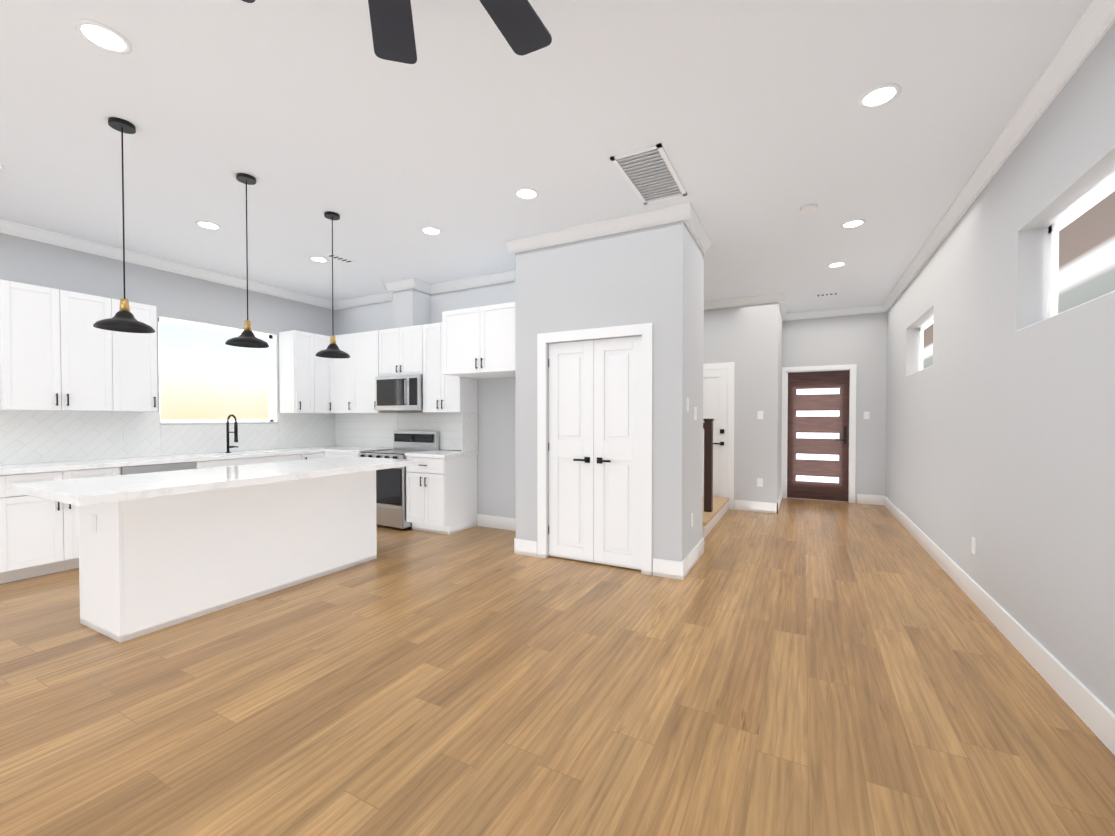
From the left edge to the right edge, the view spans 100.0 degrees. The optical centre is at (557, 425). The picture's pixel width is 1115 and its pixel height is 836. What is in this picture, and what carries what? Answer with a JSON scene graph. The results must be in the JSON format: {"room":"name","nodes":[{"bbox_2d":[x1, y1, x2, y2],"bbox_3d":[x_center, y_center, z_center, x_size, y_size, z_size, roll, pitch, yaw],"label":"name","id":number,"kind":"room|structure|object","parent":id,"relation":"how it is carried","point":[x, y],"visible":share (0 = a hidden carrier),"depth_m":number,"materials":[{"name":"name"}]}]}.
{"room":"kitchen","nodes":[
{"label":"kitchen","id":0,"kind":"room"},
{"bbox_2d":[0,233,334,424],"bbox_3d":[-5.373,-0.248,3.369,0.200,3.060,8.620,0,1,28],"label":"wall","id":1,"kind":"structure","parent":0,"point":[173,296],"depth_m":5.14,"materials":[{"name":"grey paint"}]},
{"bbox_2d":[0,279,157,411],"bbox_3d":[-4.495,-0.680,4.414,0.368,1.080,1.060,0,1,28],"label":"upper cabinet","id":2,"kind":"object","parent":1,"relation":"attached to","point":[59,351],"visible":1,"depth_m":4.25,"materials":[{"name":"white wood"}]},
{"bbox_2d":[0,219,335,309],"bbox_3d":[-5.235,-1.725,3.318,0.070,0.105,8.300,0,1,28],"label":"crown molding","id":3,"kind":"structure","parent":1,"relation":"attached to","point":[6,227],"depth_m":4.96,"materials":[{"name":"white wood"}]},
{"bbox_2d":[158,317,278,423],"bbox_3d":[-4.100,-0.615,5.710,0.170,1.180,1.300,0,1,28],"label":"kitchen window","id":4,"kind":"structure","parent":1,"relation":"in","point":[207,375],"depth_m":5.66,"materials":[{"name":"white glass"}]},
{"bbox_2d":[279,330,310,412],"bbox_3d":[-3.501,-0.710,6.337,0.337,1.080,0.330,0,1,28],"label":"upper cabinet","id":5,"kind":"object","parent":1,"relation":"attached to","point":[310,381],"depth_m":6.20,"materials":[{"name":"white wood"}]},
{"bbox_2d":[311,333,330,412],"bbox_3d":[-3.380,-0.713,6.510,0.391,1.080,0.309,0,1,28],"label":"upper cabinet","id":6,"kind":"object","parent":1,"relation":"attached to","point":[320,366],"depth_m":6.44,"materials":[{"name":"white wood"}]},
{"bbox_2d":[393,288,430,327],"bbox_3d":[-1.887,-1.533,6.069,0.340,0.575,0.320,0,1,28],"label":"wall","id":7,"kind":"structure","parent":0,"point":[412,307],"depth_m":5.94,"materials":[{"name":"grey paint"}]},
{"bbox_2d":[385,278,419,295],"bbox_3d":[-1.978,-1.766,5.893,0.480,0.105,0.070,0,1,28],"label":"crown molding","id":8,"kind":"structure","parent":7,"relation":"attached to","point":[409,283],"depth_m":5.88,"materials":[{"name":"white wood"}]},
{"bbox_2d":[335,254,703,517],"bbox_3d":[-1.032,-0.288,5.888,5.540,3.060,0.120,0,1,28],"label":"wall","id":9,"kind":"structure","parent":0,"point":[496,476],"depth_m":5.72,"materials":[{"name":"grey paint"}]},
{"bbox_2d":[331,333,354,413],"bbox_3d":[-2.903,-0.714,6.582,0.535,1.080,0.371,0,1,28],"label":"upper cabinet","id":10,"kind":"object","parent":9,"relation":"attached to","point":[342,369],"depth_m":6.44,"materials":[{"name":"white wood"}]},
{"bbox_2d":[333,292,392,309],"bbox_3d":[-2.625,-1.777,6.594,1.460,0.105,0.070,0,1,28],"label":"crown molding","id":11,"kind":"structure","parent":9,"relation":"attached to","point":[380,297],"depth_m":6.67,"materials":[{"name":"white wood"}]},
{"bbox_2d":[355,330,397,412],"bbox_3d":[-2.507,-0.711,6.394,0.560,1.080,0.336,0,1,28],"label":"upper cabinet","id":12,"kind":"object","parent":9,"relation":"attached to","point":[366,343],"depth_m":6.23,"materials":[{"name":"white wood"}]},
{"bbox_2d":[379,325,422,376],"bbox_3d":[-1.929,-0.941,6.069,0.755,0.610,0.368,0,1,28],"label":"upper cabinet","id":13,"kind":"object","parent":9,"relation":"attached to","point":[400,350],"visible":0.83,"depth_m":5.92,"materials":[{"name":"white wood"}]},
{"bbox_2d":[375,374,422,410],"bbox_3d":[-1.947,-0.413,6.043,0.745,0.435,0.445,0,1,28],"label":"microwave","id":14,"kind":"object","parent":13,"relation":"attached to","point":[400,393],"visible":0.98,"depth_m":5.86,"materials":[{"name":"silver metal"}]},
{"bbox_2d":[422,322,477,412],"bbox_3d":[-1.331,-0.701,5.758,0.585,1.080,0.368,0,1,28],"label":"upper cabinet","id":15,"kind":"object","parent":9,"relation":"attached to","point":[442,393],"visible":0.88,"depth_m":5.66,"materials":[{"name":"white wood"}]},
{"bbox_2d":[458,428,461,437],"bbox_3d":[-1.221,0.092,5.901,0.075,0.118,0.009,0,1,28],"label":"outlet","id":16,"kind":"object","parent":9,"relation":"attached to","point":[459,432],"visible":0.82,"depth_m":5.90,"materials":[{"name":"white plastic"}]},
{"bbox_2d":[424,270,514,293],"bbox_3d":[-0.873,-1.762,5.673,1.820,0.105,0.070,0,1,28],"label":"crown molding","id":17,"kind":"structure","parent":9,"relation":"attached to","point":[506,276],"depth_m":5.77,"materials":[{"name":"white wood"}]},
{"bbox_2d":[442,302,514,378],"bbox_3d":[-0.678,-0.918,5.236,1.044,0.700,0.678,0,1,28],"label":"upper cabinet","id":18,"kind":"object","parent":9,"relation":"attached to","point":[478,342],"visible":0.79,"depth_m":4.98,"materials":[{"name":"white wood"}]},
{"bbox_2d":[477,514,515,530],"bbox_3d":[-0.521,1.175,5.565,1.055,0.145,0.016,0,1,28],"label":"baseboard","id":19,"kind":"structure","parent":9,"relation":"attached to","point":[506,523],"depth_m":5.67,"materials":[{"name":"white wood"}]},
{"bbox_2d":[0,0,1092,312],"bbox_3d":[-1.064,-1.839,3.439,7.940,0.120,13.000,0,1,28],"label":"ceiling","id":20,"kind":"structure","parent":0,"point":[756,122],"depth_m":2.78,"materials":[{"name":"white paint"}]},
{"bbox_2d":[74,19,131,54],"bbox_3d":[-2.052,-1.754,2.119,0.190,0.008,0.190,0,1,28],"label":"recessed light","id":21,"kind":"object","parent":20,"relation":"in","point":[103,36],"visible":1,"depth_m":2.11,"materials":[{"name":"white plastic"}]},
{"bbox_2d":[93,117,154,332],"bbox_3d":[-2.550,-1.168,2.751,0.270,1.200,0.270,0,1,28],"label":"pendant light","id":22,"kind":"object","parent":20,"relation":"hanging from","point":[123,319],"visible":1,"depth_m":2.74,"materials":[{"name":"black metal"}]},
{"bbox_2d":[195,220,221,229],"bbox_3d":[-3.115,-1.787,4.180,0.190,0.008,0.190,0,1,28],"label":"recessed light","id":23,"kind":"object","parent":20,"relation":"in","point":[208,225],"visible":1,"depth_m":4.18,"materials":[{"name":"white plastic"}]},
{"bbox_2d":[225,173,269,347],"bbox_3d":[-2.228,-1.178,3.361,0.270,1.200,0.270,0,1,28],"label":"pendant light","id":24,"kind":"object","parent":20,"relation":"hanging from","point":[247,338],"visible":1,"depth_m":3.35,"materials":[{"name":"black metal"}]},
{"bbox_2d":[309,256,328,262],"bbox_3d":[-2.587,-1.801,5.077,0.190,0.008,0.190,0,1,28],"label":"recessed light","id":25,"kind":"object","parent":20,"relation":"in","point":[318,259],"visible":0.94,"depth_m":5.07,"materials":[{"name":"white plastic"}]},
{"bbox_2d":[315,211,349,357],"bbox_3d":[-1.907,-1.188,3.972,0.270,1.200,0.270,0,1,28],"label":"pendant light","id":26,"kind":"object","parent":20,"relation":"hanging from","point":[332,350],"visible":1,"depth_m":3.96,"materials":[{"name":"black metal"}]},
{"bbox_2d":[325,253,354,262],"bbox_3d":[-2.337,-1.799,5.036,0.100,0.012,0.300,0,1,28],"label":"ceiling vent","id":27,"kind":"object","parent":20,"relation":"in","point":[340,258],"visible":0.94,"depth_m":5.02,"materials":[{"name":"white metal"}]},
{"bbox_2d":[242,0,551,63],"bbox_3d":[-0.425,-1.529,1.054,1.592,0.425,1.578,0,1,28],"label":"ceiling fan","id":28,"kind":"object","parent":20,"relation":"hanging from","point":[520,25],"visible":1,"depth_m":1.66,"materials":[{"name":"grey"}]},
{"bbox_2d":[420,226,441,234],"bbox_3d":[-1.162,-1.789,4.305,0.190,0.008,0.190,0,1,28],"label":"recessed light","id":29,"kind":"object","parent":20,"relation":"in","point":[428,230],"visible":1,"depth_m":4.29,"materials":[{"name":"white plastic"}]},
{"bbox_2d":[514,187,538,199],"bbox_3d":[-0.237,-1.778,3.593,0.190,0.008,0.190,0,1,28],"label":"recessed light","id":30,"kind":"object","parent":20,"relation":"in","point":[525,193],"visible":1,"depth_m":3.59,"materials":[{"name":"white plastic"}]},
{"bbox_2d":[610,143,686,204],"bbox_3d":[0.672,-1.772,3.347,0.340,0.018,0.750,0,1,28],"label":"ceiling vent","id":31,"kind":"object","parent":20,"relation":"in","point":[649,174],"visible":1,"depth_m":3.30,"materials":[{"name":"white metal"}]},
{"bbox_2d":[704,293,783,309],"bbox_3d":[1.898,-1.785,7.108,2.770,0.105,0.070,0,1,28],"label":"crown molding","id":32,"kind":"structure","parent":20,"relation":"attached to","point":[778,297],"depth_m":6.69,"materials":[{"name":"white wood"}]},
{"bbox_2d":[800,204,817,213],"bbox_3d":[2.058,-1.771,3.833,0.130,0.030,0.130,0,1,28],"label":"smoke detector","id":33,"kind":"object","parent":20,"relation":"attached to","point":[809,209],"visible":1,"depth_m":3.80,"materials":[{"name":"white plastic"}]},
{"bbox_2d":[815,292,839,296],"bbox_3d":[3.745,-1.822,6.504,0.300,0.012,0.100,0,1,28],"label":"ceiling vent","id":34,"kind":"object","parent":20,"relation":"in","point":[827,294],"visible":0.98,"depth_m":6.49,"materials":[{"name":"white metal"}]},
{"bbox_2d":[827,262,846,267],"bbox_3d":[3.133,-1.804,5.255,0.190,0.008,0.190,0,1,28],"label":"recessed light","id":35,"kind":"object","parent":20,"relation":"in","point":[835,264],"visible":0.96,"depth_m":5.24,"materials":[{"name":"white plastic"}]},
{"bbox_2d":[841,219,865,227],"bbox_3d":[2.619,-1.787,4.148,0.190,0.008,0.190,0,1,28],"label":"recessed light","id":36,"kind":"object","parent":20,"relation":"in","point":[854,223],"visible":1,"depth_m":4.14,"materials":[{"name":"white plastic"}]},
{"bbox_2d":[858,83,900,108],"bbox_3d":[1.722,-1.761,2.507,0.190,0.008,0.190,0,1,28],"label":"recessed light","id":37,"kind":"object","parent":20,"relation":"in","point":[879,96],"visible":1,"depth_m":2.50,"materials":[{"name":"white plastic"}]},
{"bbox_2d":[0,497,1114,835],"bbox_3d":[-1.064,1.340,3.489,7.940,0.120,13.000,0,1,28],"label":"floor","id":38,"kind":"structure","parent":0,"point":[804,667],"depth_m":2.18,"materials":[{"name":"brown wood"}]},
{"bbox_2d":[0,466,123,583],"bbox_3d":[-4.508,0.827,4.154,0.604,0.884,0.787,0,1,28],"label":"base cabinet","id":39,"kind":"object","parent":38,"relation":"on","point":[39,536],"depth_m":3.90,"materials":[{"name":"white wood"}]},
{"bbox_2d":[0,446,339,473],"bbox_3d":[-3.877,0.346,5.331,0.619,0.041,3.520,0,1,28],"label":"countertop","id":40,"kind":"structure","parent":39,"relation":"on","point":[153,459],"depth_m":4.64,"materials":[{"name":"white stone"}]},
{"bbox_2d":[225,414,237,452],"bbox_3d":[-3.801,0.096,5.500,0.216,0.455,0.098,0,1,28],"label":"faucet","id":41,"kind":"object","parent":40,"relation":"on","point":[235,432],"visible":1,"depth_m":5.50,"materials":[{"name":"black metal"}]},
{"bbox_2d":[124,462,203,474],"bbox_3d":[-4.184,0.817,4.771,0.604,0.884,0.730,0,1,28],"label":"dishwasher","id":42,"kind":"object","parent":38,"relation":"on","point":[168,466],"depth_m":4.66,"materials":[{"name":"silver"}]},
{"bbox_2d":[78,472,376,642],"bbox_3d":[-2.431,0.834,3.752,0.612,0.884,1.894,0,1,28],"label":"kitchen island","id":43,"kind":"object","parent":38,"relation":"on","point":[161,550],"depth_m":3.21,"materials":[{"name":"white wood"}]},
{"bbox_2d":[12,456,417,507],"bbox_3d":[-2.334,0.369,3.679,1.000,0.048,2.380,0,1,28],"label":"island countertop","id":44,"kind":"structure","parent":43,"relation":"on","point":[82,492],"depth_m":3.08,"materials":[{"name":"white stone"}]},
{"bbox_2d":[204,454,295,467],"bbox_3d":[-3.754,0.805,5.587,0.604,0.884,1.227,0,1,28],"label":"base cabinet","id":45,"kind":"object","parent":38,"relation":"on","point":[279,457],"depth_m":5.35,"materials":[{"name":"white"}]},
{"bbox_2d":[296,450,323,459],"bbox_3d":[-3.416,0.795,6.181,0.649,0.884,0.382,0,1,28],"label":"base cabinet","id":46,"kind":"object","parent":38,"relation":"on","point":[316,454],"depth_m":6.06,"materials":[{"name":"white"}]},
{"bbox_2d":[340,446,392,453],"bbox_3d":[-2.635,0.331,6.310,0.668,0.041,0.630,0,1,28],"label":"countertop","id":47,"kind":"structure","parent":46,"relation":"on","point":[343,449],"depth_m":6.34,"materials":[{"name":"white stone"}]},
{"bbox_2d":[324,450,376,457],"bbox_3d":[-2.663,0.793,6.313,0.713,0.884,0.664,0,1,28],"label":"base cabinet","id":48,"kind":"object","parent":38,"relation":"on","point":[327,453],"depth_m":6.11,"materials":[{"name":"white"}]},
{"bbox_2d":[358,431,439,529],"bbox_3d":[-2.019,0.659,5.938,0.756,1.165,0.686,0,1,28],"label":"range","id":49,"kind":"object","parent":38,"relation":"on","point":[390,497],"visible":0.48,"depth_m":5.66,"materials":[{"name":"silver metal"}]},
{"bbox_2d":[406,456,477,534],"bbox_3d":[-1.393,0.803,5.673,0.583,0.884,0.614,0,1,28],"label":"base cabinet","id":50,"kind":"object","parent":38,"relation":"on","point":[441,491],"depth_m":5.44,"materials":[{"name":"white wood"}]},
{"bbox_2d":[405,448,478,459],"bbox_3d":[-1.387,0.341,5.654,0.603,0.041,0.629,0,1,28],"label":"countertop","id":51,"kind":"structure","parent":50,"relation":"on","point":[446,453],"depth_m":5.44,"materials":[{"name":"white stone"}]},
{"bbox_2d":[703,419,728,537],"bbox_3d":[1.144,0.053,6.433,2.070,2.360,1.840,0,1,28],"label":"stair","id":52,"kind":"structure","parent":38,"relation":"on","point":[715,509],"depth_m":5.74,"materials":[{"name":"brown wood"}]},
{"bbox_2d":[703,302,781,502],"bbox_3d":[2.222,-0.321,7.984,2.850,3.060,1.740,0,1,28],"label":"wall block","id":53,"kind":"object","parent":38,"relation":"on","point":[747,339],"visible":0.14,"depth_m":6.72,"materials":[{"name":"grey paint"}]},
{"bbox_2d":[703,369,727,496],"bbox_3d":[2.114,0.190,7.022,0.814,2.044,0.071,0,1,28],"label":"hall door","id":54,"kind":"structure","parent":53,"relation":"attached to","point":[715,394],"depth_m":6.91,"materials":[{"name":"white wood"}]},
{"bbox_2d":[703,362,734,509],"bbox_3d":[2.127,0.149,7.047,1.000,2.150,0.020,0,1,28],"label":"door frame","id":55,"kind":"structure","parent":53,"relation":"attached to","point":[730,366],"depth_m":6.83,"materials":[{"name":"white wood"}]},
{"bbox_2d":[757,478,762,486],"bbox_3d":[2.882,0.810,6.667,0.075,0.118,0.009,0,1,28],"label":"outlet","id":56,"kind":"object","parent":53,"relation":"attached to","point":[759,482],"visible":1,"depth_m":6.66,"materials":[{"name":"white plastic"}]},
{"bbox_2d":[757,411,762,418],"bbox_3d":[2.882,-0.150,6.652,0.075,0.118,0.009,0,1,28],"label":"light switch","id":57,"kind":"object","parent":53,"relation":"attached to","point":[759,414],"visible":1,"depth_m":6.65,"materials":[{"name":"white plastic"}]},
{"bbox_2d":[734,500,776,512],"bbox_3d":[2.818,1.157,6.702,0.540,0.145,0.016,0,1,28],"label":"baseboard","id":58,"kind":"structure","parent":38,"relation":"on","point":[767,507],"depth_m":6.69,"materials":[{"name":"white wood"}]},
{"bbox_2d":[515,220,690,574],"bbox_3d":[0.335,-0.263,4.288,1.630,3.060,0.120,0,1,28],"label":"wall","id":59,"kind":"structure","parent":0,"point":[654,275],"depth_m":4.08,"materials":[{"name":"grey paint"}]},
{"bbox_2d":[514,538,536,553],"bbox_3d":[-0.248,1.184,4.970,0.016,0.145,0.776,0,1,28],"label":"baseboard","id":60,"kind":"structure","parent":59,"relation":"attached to","point":[520,545],"depth_m":4.58,"materials":[{"name":"white wood"}]},
{"bbox_2d":[537,323,652,574],"bbox_3d":[0.307,0.198,4.231,1.120,2.140,0.020,0,1,28],"label":"door frame","id":61,"kind":"structure","parent":59,"relation":"attached to","point":[645,330],"depth_m":4.08,"materials":[{"name":"white wood"}]},
{"bbox_2d":[548,336,641,569],"bbox_3d":[0.328,0.239,4.270,0.937,2.034,0.098,0,1,28],"label":"pantry doors","id":62,"kind":"structure","parent":59,"relation":"in","point":[595,426],"depth_m":4.26,"materials":[{"name":"white wood"}]},
{"bbox_2d":[505,202,695,253],"bbox_3d":[0.291,-1.739,4.180,1.770,0.105,0.070,0,1,28],"label":"crown molding","id":63,"kind":"structure","parent":59,"relation":"attached to","point":[685,212],"depth_m":4.10,"materials":[{"name":"white wood"}]},
{"bbox_2d":[687,234,702,554],"bbox_3d":[1.181,-0.262,4.284,0.130,3.060,0.600,0,1,28],"label":"wall","id":64,"kind":"structure","parent":0,"point":[695,309],"depth_m":4.31,"materials":[{"name":"grey paint"}]},
{"bbox_2d":[686,398,688,411],"bbox_3d":[1.117,-0.178,4.014,0.009,0.118,0.075,0,1,28],"label":"light switch","id":65,"kind":"object","parent":64,"relation":"attached to","point":[687,404],"visible":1,"depth_m":4.00,"materials":[{"name":"white plastic"}]},
{"bbox_2d":[677,537,703,579],"bbox_3d":[1.237,1.196,4.257,0.016,0.145,0.896,0,1,28],"label":"baseboard","id":66,"kind":"structure","parent":64,"relation":"attached to","point":[684,567],"depth_m":4.10,"materials":[{"name":"white wood"}]},
{"bbox_2d":[694,407,696,419],"bbox_3d":[1.265,-0.113,4.298,0.009,0.118,0.110,0,1,28],"label":"light switch","id":67,"kind":"object","parent":64,"relation":"attached to","point":[695,413],"visible":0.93,"depth_m":4.29,"materials":[{"name":"white plastic"}]},
{"bbox_2d":[686,214,710,253],"bbox_3d":[1.267,-1.739,4.210,0.070,0.105,0.870,0,1,28],"label":"crown molding","id":68,"kind":"structure","parent":64,"relation":"attached to","point":[696,228],"depth_m":4.25,"materials":[{"name":"white wood"}]},
{"bbox_2d":[782,312,886,502],"bbox_3d":[4.423,-0.314,7.561,1.440,3.060,0.160,0,1,28],"label":"wall","id":69,"kind":"structure","parent":0,"point":[860,340],"depth_m":7.30,"materials":[{"name":"grey paint"}]},
{"bbox_2d":[777,489,781,513],"bbox_3d":[3.417,1.149,7.200,0.016,0.145,1.456,0,1,28],"label":"baseboard","id":70,"kind":"structure","parent":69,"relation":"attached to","point":[780,495],"depth_m":6.97,"materials":[{"name":"white wood"}]},
{"bbox_2d":[779,297,787,320],"bbox_3d":[3.452,-1.786,7.162,0.070,0.105,1.410,0,1,28],"label":"crown molding","id":71,"kind":"structure","parent":69,"relation":"attached to","point":[784,315],"depth_m":7.34,"materials":[{"name":"white wood"}]},
{"bbox_2d":[787,370,849,501],"bbox_3d":[4.234,0.165,7.628,0.874,2.084,0.100,0,1,28],"label":"entry door","id":72,"kind":"structure","parent":69,"relation":"in","point":[818,441],"depth_m":7.63,"materials":[{"name":"brown wood"}]},
{"bbox_2d":[781,364,856,502],"bbox_3d":[4.246,0.124,7.650,1.050,2.180,0.180,0,1,28],"label":"door frame","id":73,"kind":"structure","parent":69,"relation":"attached to","point":[852,368],"depth_m":7.46,"materials":[{"name":"white wood"}]},
{"bbox_2d":[788,305,879,319],"bbox_3d":[4.379,-1.790,7.431,1.260,0.105,0.070,0,1,28],"label":"crown molding","id":74,"kind":"structure","parent":69,"relation":"attached to","point":[873,308],"depth_m":7.41,"materials":[{"name":"white wood"}]},
{"bbox_2d":[864,411,869,418],"bbox_3d":[4.800,-0.160,7.270,0.075,0.118,0.009,0,1,28],"label":"light switch","id":75,"kind":"object","parent":69,"relation":"attached to","point":[867,415],"visible":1,"depth_m":7.26,"materials":[{"name":"white plastic"}]},
{"bbox_2d":[857,494,880,504],"bbox_3d":[4.851,1.148,7.260,0.340,0.145,0.016,0,1,28],"label":"baseboard","id":76,"kind":"structure","parent":69,"relation":"attached to","point":[861,498],"depth_m":7.26,"materials":[{"name":"white wood"}]},
{"bbox_2d":[885,23,1114,713],"bbox_3d":[2.273,-0.222,1.710,0.200,3.060,12.800,0,1,28],"label":"wall","id":77,"kind":"structure","parent":0,"point":[1000,438],"depth_m":2.72,"materials":[{"name":"grey paint"}]},
{"bbox_2d":[910,318,932,374],"bbox_3d":[4.074,-0.891,5.137,0.190,0.590,1.360,0,1,28],"label":"window","id":78,"kind":"structure","parent":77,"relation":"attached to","point":[926,346],"depth_m":5.51,"materials":[{"name":"white"}]},
{"bbox_2d":[972,537,975,554],"bbox_3d":[3.051,0.881,3.432,0.009,0.118,0.075,0,1,28],"label":"outlet","id":79,"kind":"object","parent":77,"relation":"attached to","point":[973,545],"visible":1,"depth_m":3.41,"materials":[{"name":"white plastic"}]},
{"bbox_2d":[880,0,1114,311],"bbox_3d":[2.131,-1.700,1.705,0.070,0.105,12.300,0,1,28],"label":"crown molding","id":80,"kind":"structure","parent":77,"relation":"attached to","point":[1096,22],"depth_m":2.59,"materials":[{"name":"white wood"}]},
{"bbox_2d":[881,496,1114,755],"bbox_3d":[2.154,1.235,1.739,0.016,0.145,12.300,0,1,28],"label":"baseboard","id":81,"kind":"structure","parent":77,"relation":"attached to","point":[1092,711],"depth_m":2.54,"materials":[{"name":"white wood"}]},
{"bbox_2d":[1017,176,1114,330],"bbox_3d":[2.513,-0.844,2.167,0.190,0.590,1.270,0,1,28],"label":"window","id":82,"kind":"structure","parent":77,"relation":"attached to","point":[1081,252],"depth_m":2.42,"materials":[{"name":"white glass"}]}
]}

